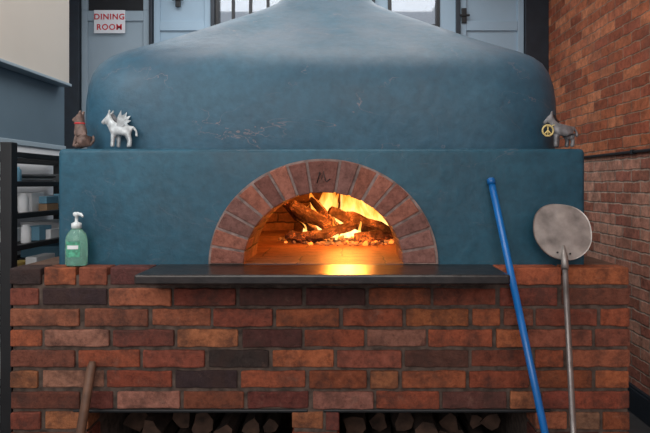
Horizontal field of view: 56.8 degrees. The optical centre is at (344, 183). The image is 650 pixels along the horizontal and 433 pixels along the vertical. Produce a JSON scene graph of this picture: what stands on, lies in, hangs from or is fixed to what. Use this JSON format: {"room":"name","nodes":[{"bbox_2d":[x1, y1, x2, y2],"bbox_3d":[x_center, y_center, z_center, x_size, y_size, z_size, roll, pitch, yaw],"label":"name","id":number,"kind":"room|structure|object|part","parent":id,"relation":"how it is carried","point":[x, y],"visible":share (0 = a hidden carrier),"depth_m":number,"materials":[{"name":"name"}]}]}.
{"room":"commercial kitchen","nodes":[
{"label":"commercial kitchen","id":0,"kind":"room"},
{"bbox_2d":[0,67,63,254],"bbox_3d":[-1.610,-0.285,1.935,0.100,3.200,2.800,0,0,0],"label":"wall partition","id":1,"kind":"structure","parent":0,"point":[31,109],"depth_m":3.00,"materials":[{"name":"blue paint"}]},
{"bbox_2d":[0,137,65,149],"bbox_3d":[-1.555,-0.198,1.935,0.010,0.025,2.800,0,0,0],"label":"trim","id":2,"kind":"structure","parent":1,"relation":"attached to","point":[19,142],"depth_m":2.98,"materials":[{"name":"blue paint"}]},
{"bbox_2d":[0,0,71,86],"bbox_3d":[-1.525,-1.157,2.005,0.070,1.255,2.540,0,0,0],"label":"roller blind","id":3,"kind":"object","parent":1,"relation":"attached to","point":[34,34],"visible":1,"depth_m":2.92,"materials":[{"name":"beige fabric"}]},
{"bbox_3d":[-1.525,-0.537,2.005,0.070,0.015,2.540,0,0,0],"label":"rail","id":4,"kind":"part","parent":3,"relation":"part of","materials":[{"name":"grey paint"}]},
{"bbox_2d":[371,0,455,32],"bbox_3d":[0.255,-0.175,4.975,1.316,2.980,0.060,0,0,0],"label":"wall","id":5,"kind":"structure","parent":0,"point":[447,7],"depth_m":4.95,"materials":[{"name":"paint"}]},
{"bbox_2d":[64,0,81,148],"bbox_3d":[-2.300,-0.175,4.985,0.241,2.980,0.140,0,0,0],"label":"trim","id":6,"kind":"structure","parent":5,"relation":"attached to","point":[72,95],"depth_m":4.92,"materials":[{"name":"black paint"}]},
{"bbox_2d":[82,0,148,148],"bbox_3d":[-1.893,-0.180,4.970,0.560,2.950,0.050,0,0,0],"label":"leaf","id":7,"kind":"object","parent":5,"relation":"attached to","point":[97,48],"visible":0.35,"depth_m":4.96,"materials":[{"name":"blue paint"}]},
{"bbox_2d":[94,10,124,32],"bbox_3d":[-1.937,-1.335,4.937,0.255,0.190,0.014,0,0,0],"label":"room sign","id":8,"kind":"object","parent":7,"relation":"attached to","point":[105,21],"visible":1,"depth_m":4.93,"materials":[{"name":"white paint"}]},
{"bbox_2d":[89,0,142,10],"bbox_3d":[-1.893,-1.545,4.973,0.460,0.220,0.007,0,0,0],"label":"glass","id":9,"kind":"object","parent":7,"relation":"attached to","point":[127,5],"visible":1,"depth_m":4.97,"materials":[{"name":"black glass"}]},
{"bbox_2d":[149,0,153,44],"bbox_3d":[-1.595,-0.175,4.985,0.025,2.980,0.140,0,0,0],"label":"trim","id":10,"kind":"structure","parent":5,"relation":"attached to","point":[151,2],"depth_m":4.92,"materials":[{"name":"blue paint"}]},
{"bbox_2d":[154,0,210,42],"bbox_3d":[-1.343,-0.180,4.955,0.469,2.950,0.080,0,0,0],"label":"leaf","id":11,"kind":"object","parent":5,"relation":"attached to","point":[170,21],"depth_m":4.97,"materials":[{"name":"blue paint"}]},
{"bbox_3d":[-1.373,-1.515,4.930,0.090,0.120,0.030,0,0,0],"label":"hardware","id":12,"kind":"part","parent":11,"relation":"part of","materials":[{"name":"black metal"}]},
{"bbox_2d":[211,0,214,25],"bbox_3d":[-1.085,-0.175,4.985,0.033,2.980,0.140,0,0,0],"label":"trim","id":13,"kind":"structure","parent":5,"relation":"attached to","point":[212,1],"depth_m":4.92,"materials":[{"name":"blue paint"}]},
{"bbox_2d":[215,0,269,24],"bbox_3d":[-0.781,-1.450,4.975,0.576,0.410,0.080,0,0,0],"label":"frame","id":14,"kind":"object","parent":5,"relation":"attached to","point":[217,2],"visible":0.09,"depth_m":4.96,"materials":[{"name":"black paint"}]},
{"bbox_2d":[388,0,439,26],"bbox_3d":[0.567,-1.470,4.975,0.428,0.370,0.080,0,0,0],"label":"frame","id":15,"kind":"object","parent":5,"relation":"attached to","point":[437,2],"visible":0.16,"depth_m":4.93,"materials":[{"name":"black paint"}]},
{"bbox_2d":[456,0,459,33],"bbox_3d":[0.929,-0.175,4.985,0.033,2.980,0.140,0,0,0],"label":"trim","id":16,"kind":"structure","parent":5,"relation":"attached to","point":[457,1],"depth_m":4.92,"materials":[{"name":"blue paint"}]},
{"bbox_2d":[459,0,523,52],"bbox_3d":[1.204,-0.180,4.955,0.541,2.950,0.080,0,0,0],"label":"leaf","id":17,"kind":"object","parent":5,"relation":"attached to","point":[500,23],"depth_m":4.97,"materials":[{"name":"blue paint"}]},
{"bbox_3d":[0.979,-1.385,4.930,0.090,0.120,0.030,0,0,0],"label":"hardware","id":18,"kind":"part","parent":17,"relation":"part of","materials":[{"name":"black metal"}]},
{"bbox_2d":[549,0,649,395],"bbox_3d":[1.760,-0.285,1.985,0.180,3.200,6.500,0,0,0],"label":"wall","id":19,"kind":"structure","parent":0,"point":[599,50],"depth_m":3.70,"materials":[{"name":"brick"}]},
{"bbox_2d":[524,0,548,72],"bbox_3d":[1.575,-0.175,4.985,0.190,2.980,0.140,0,0,0],"label":"trim","id":20,"kind":"structure","parent":19,"relation":"attached to","point":[536,12],"depth_m":4.92,"materials":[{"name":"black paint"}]},
{"bbox_2d":[584,148,649,158],"bbox_3d":[1.657,-0.185,2.160,0.025,0.026,5.450,0,0,0],"label":"conduit","id":21,"kind":"object","parent":19,"relation":"attached to","point":[633,151],"visible":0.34,"depth_m":3.59,"materials":[{"name":"black metal"}]},
{"bbox_2d":[627,382,649,426],"bbox_3d":[1.657,1.238,1.825,0.025,0.155,6.180,0,0,0],"label":"baseboard","id":22,"kind":"structure","parent":19,"relation":"attached to","point":[639,401],"depth_m":3.35,"materials":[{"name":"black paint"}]},
{"bbox_2d":[627,410,649,432],"bbox_3d":[-0.375,1.355,1.985,4.450,0.080,6.500,0,0,0],"label":"floor","id":23,"kind":"structure","parent":0,"point":[636,425],"depth_m":3.25,"materials":[{"name":"concrete"}]},
{"bbox_2d":[0,142,58,432],"bbox_3d":[-1.347,0.584,2.640,0.365,1.462,1.090,0,0,0],"label":"shelving unit","id":24,"kind":"object","parent":23,"relation":"on","point":[9,156],"visible":0.31,"depth_m":2.10,"materials":[{"name":"paint"}]},
{"bbox_2d":[17,167,21,180],"bbox_3d":[-1.240,-0.035,2.255,0.044,0.060,0.044,0,0,0],"label":"canister","id":25,"kind":"object","parent":24,"relation":"in","point":[19,171],"visible":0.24,"depth_m":2.25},
{"bbox_2d":[18,193,28,212],"bbox_3d":[-1.230,0.073,2.295,0.036,0.075,0.036,0,0,0],"label":"canister","id":26,"kind":"object","parent":24,"relation":"in","point":[23,199],"visible":0.86,"depth_m":2.28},
{"bbox_2d":[21,224,30,242],"bbox_3d":[-1.220,0.191,2.295,0.036,0.070,0.036,0,0,0],"label":"canister","id":27,"kind":"object","parent":24,"relation":"in","point":[26,229],"visible":0.91,"depth_m":2.28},
{"bbox_2d":[17,219,58,240],"bbox_3d":[-1.337,0.198,2.640,0.285,0.056,0.690,0,0,0],"label":"cartons","id":28,"kind":"object","parent":24,"relation":"on","point":[47,228],"visible":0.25,"depth_m":2.44,"materials":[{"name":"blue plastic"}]},
{"bbox_2d":[17,243,58,265],"bbox_3d":[-1.340,0.310,2.630,0.280,0.050,0.710,0,0,0],"label":"cartons","id":29,"kind":"object","parent":24,"relation":"in","point":[36,254],"visible":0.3,"depth_m":2.73,"materials":[{"name":"grey cardboard"}]},
{"bbox_2d":[17,192,58,211],"bbox_3d":[-1.340,0.073,2.650,0.280,0.076,0.670,0,0,0],"label":"cartons","id":30,"kind":"object","parent":24,"relation":"in","point":[38,201],"visible":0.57,"depth_m":2.42,"materials":[{"name":"white cardboard"}]},
{"bbox_2d":[22,174,58,181],"bbox_3d":[-1.350,-0.025,2.640,0.260,0.040,0.690,0,0,0],"label":"trays","id":31,"kind":"object","parent":24,"relation":"on","point":[25,177],"visible":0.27,"depth_m":2.48,"materials":[{"name":"grey plastic"}]},
{"bbox_2d":[76,361,95,432],"bbox_3d":[-0.846,0.936,1.793,0.166,0.747,0.257,0,0,0],"label":"broom","id":32,"kind":"object","parent":23,"relation":"on","point":[91,368],"visible":1,"depth_m":1.87,"materials":[{"name":"brown wood"}]},
{"bbox_2d":[10,0,629,432],"bbox_3d":[-0.080,-0.280,2.830,2.008,3.190,2.110,0,0,0],"label":"oven","id":33,"kind":"object","parent":23,"relation":"on","point":[188,297],"visible":0.91,"depth_m":2.00,"materials":[{"name":"paint"}]},
{"bbox_2d":[65,212,87,265],"bbox_3d":[-0.882,0.179,1.970,0.071,0.175,0.062,0,0,0],"label":"hand sanitizer bottle","id":34,"kind":"object","parent":33,"relation":"on","point":[76,241],"visible":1,"depth_m":1.95,"materials":[{"name":"green plastic"}]},
{"bbox_2d":[72,110,94,147],"bbox_3d":[-0.891,-0.186,2.045,0.076,0.127,0.050,0,0,0],"label":"dog figurine","id":35,"kind":"object","parent":33,"relation":"on","point":[81,139],"visible":1,"depth_m":2.03,"materials":[{"name":"brown ceramic"}]},
{"bbox_2d":[101,110,137,146],"bbox_3d":[-0.768,-0.189,2.045,0.124,0.127,0.055,0,0,0],"label":"figurine","id":36,"kind":"object","parent":33,"relation":"on","point":[118,126],"visible":1,"depth_m":2.03,"materials":[{"name":"ceramic"}]},
{"bbox_2d":[123,413,289,432],"bbox_3d":[-0.517,1.013,2.362,0.653,0.392,0.514,0,0,0],"label":"firewood stack","id":37,"kind":"object","parent":33,"relation":"in","point":[141,422],"visible":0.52,"depth_m":2.20,"materials":[{"name":"brown wood"}]},
{"bbox_2d":[278,197,394,245],"bbox_3d":[-0.016,0.094,2.874,0.632,0.357,0.603,0,0,0],"label":"logs","id":38,"kind":"object","parent":33,"relation":"in","point":[321,224],"visible":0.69,"depth_m":2.73,"materials":[{"name":"brown wood"}]},
{"bbox_2d":[343,413,500,432],"bbox_3d":[0.281,1.013,2.362,0.578,0.382,0.516,0,0,0],"label":"firewood stack","id":39,"kind":"object","parent":33,"relation":"in","point":[354,422],"visible":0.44,"depth_m":2.21,"materials":[{"name":"brown wood"}]},
{"bbox_2d":[542,111,577,147],"bbox_3d":[0.729,-0.186,2.042,0.132,0.123,0.045,0,0,0],"label":"figurine","id":40,"kind":"object","parent":33,"relation":"on","point":[557,129],"visible":1,"depth_m":2.03,"materials":[{"name":"grey metal"}]},
{"bbox_2d":[487,177,548,432],"bbox_3d":[0.564,0.649,1.763,0.175,1.343,0.502,0,0,-36],"label":"pole","id":41,"kind":"object","parent":23,"relation":"on","point":[491,182],"visible":1,"depth_m":1.87,"materials":[{"name":"blue plastic"}]},
{"bbox_2d":[533,204,591,432],"bbox_3d":[0.613,0.687,1.722,0.180,1.241,0.628,0,0,22],"label":"peel","id":42,"kind":"object","parent":23,"relation":"on","point":[563,232],"visible":1,"depth_m":1.95,"materials":[{"name":"metal"}]},
{"bbox_3d":[0.710,0.156,1.959,0.190,0.178,0.088,0,0,0],"label":"blade","id":43,"kind":"part","parent":42,"relation":"part of","materials":[{"name":"metal"}]},
{"bbox_2d":[561,245,568,269],"bbox_3d":[0.700,0.236,1.912,0.022,0.078,0.050,0,0,16],"label":"socket","id":44,"kind":"object","parent":42,"relation":"attached to","point":[564,248],"depth_m":1.91,"materials":[{"name":"metal"}]},
{"bbox_3d":[0.635,0.782,1.655,0.017,1.050,0.525,0,0,14],"label":"handle","id":45,"kind":"part","parent":42,"relation":"part of","materials":[{"name":"grey metal"}]}
]}

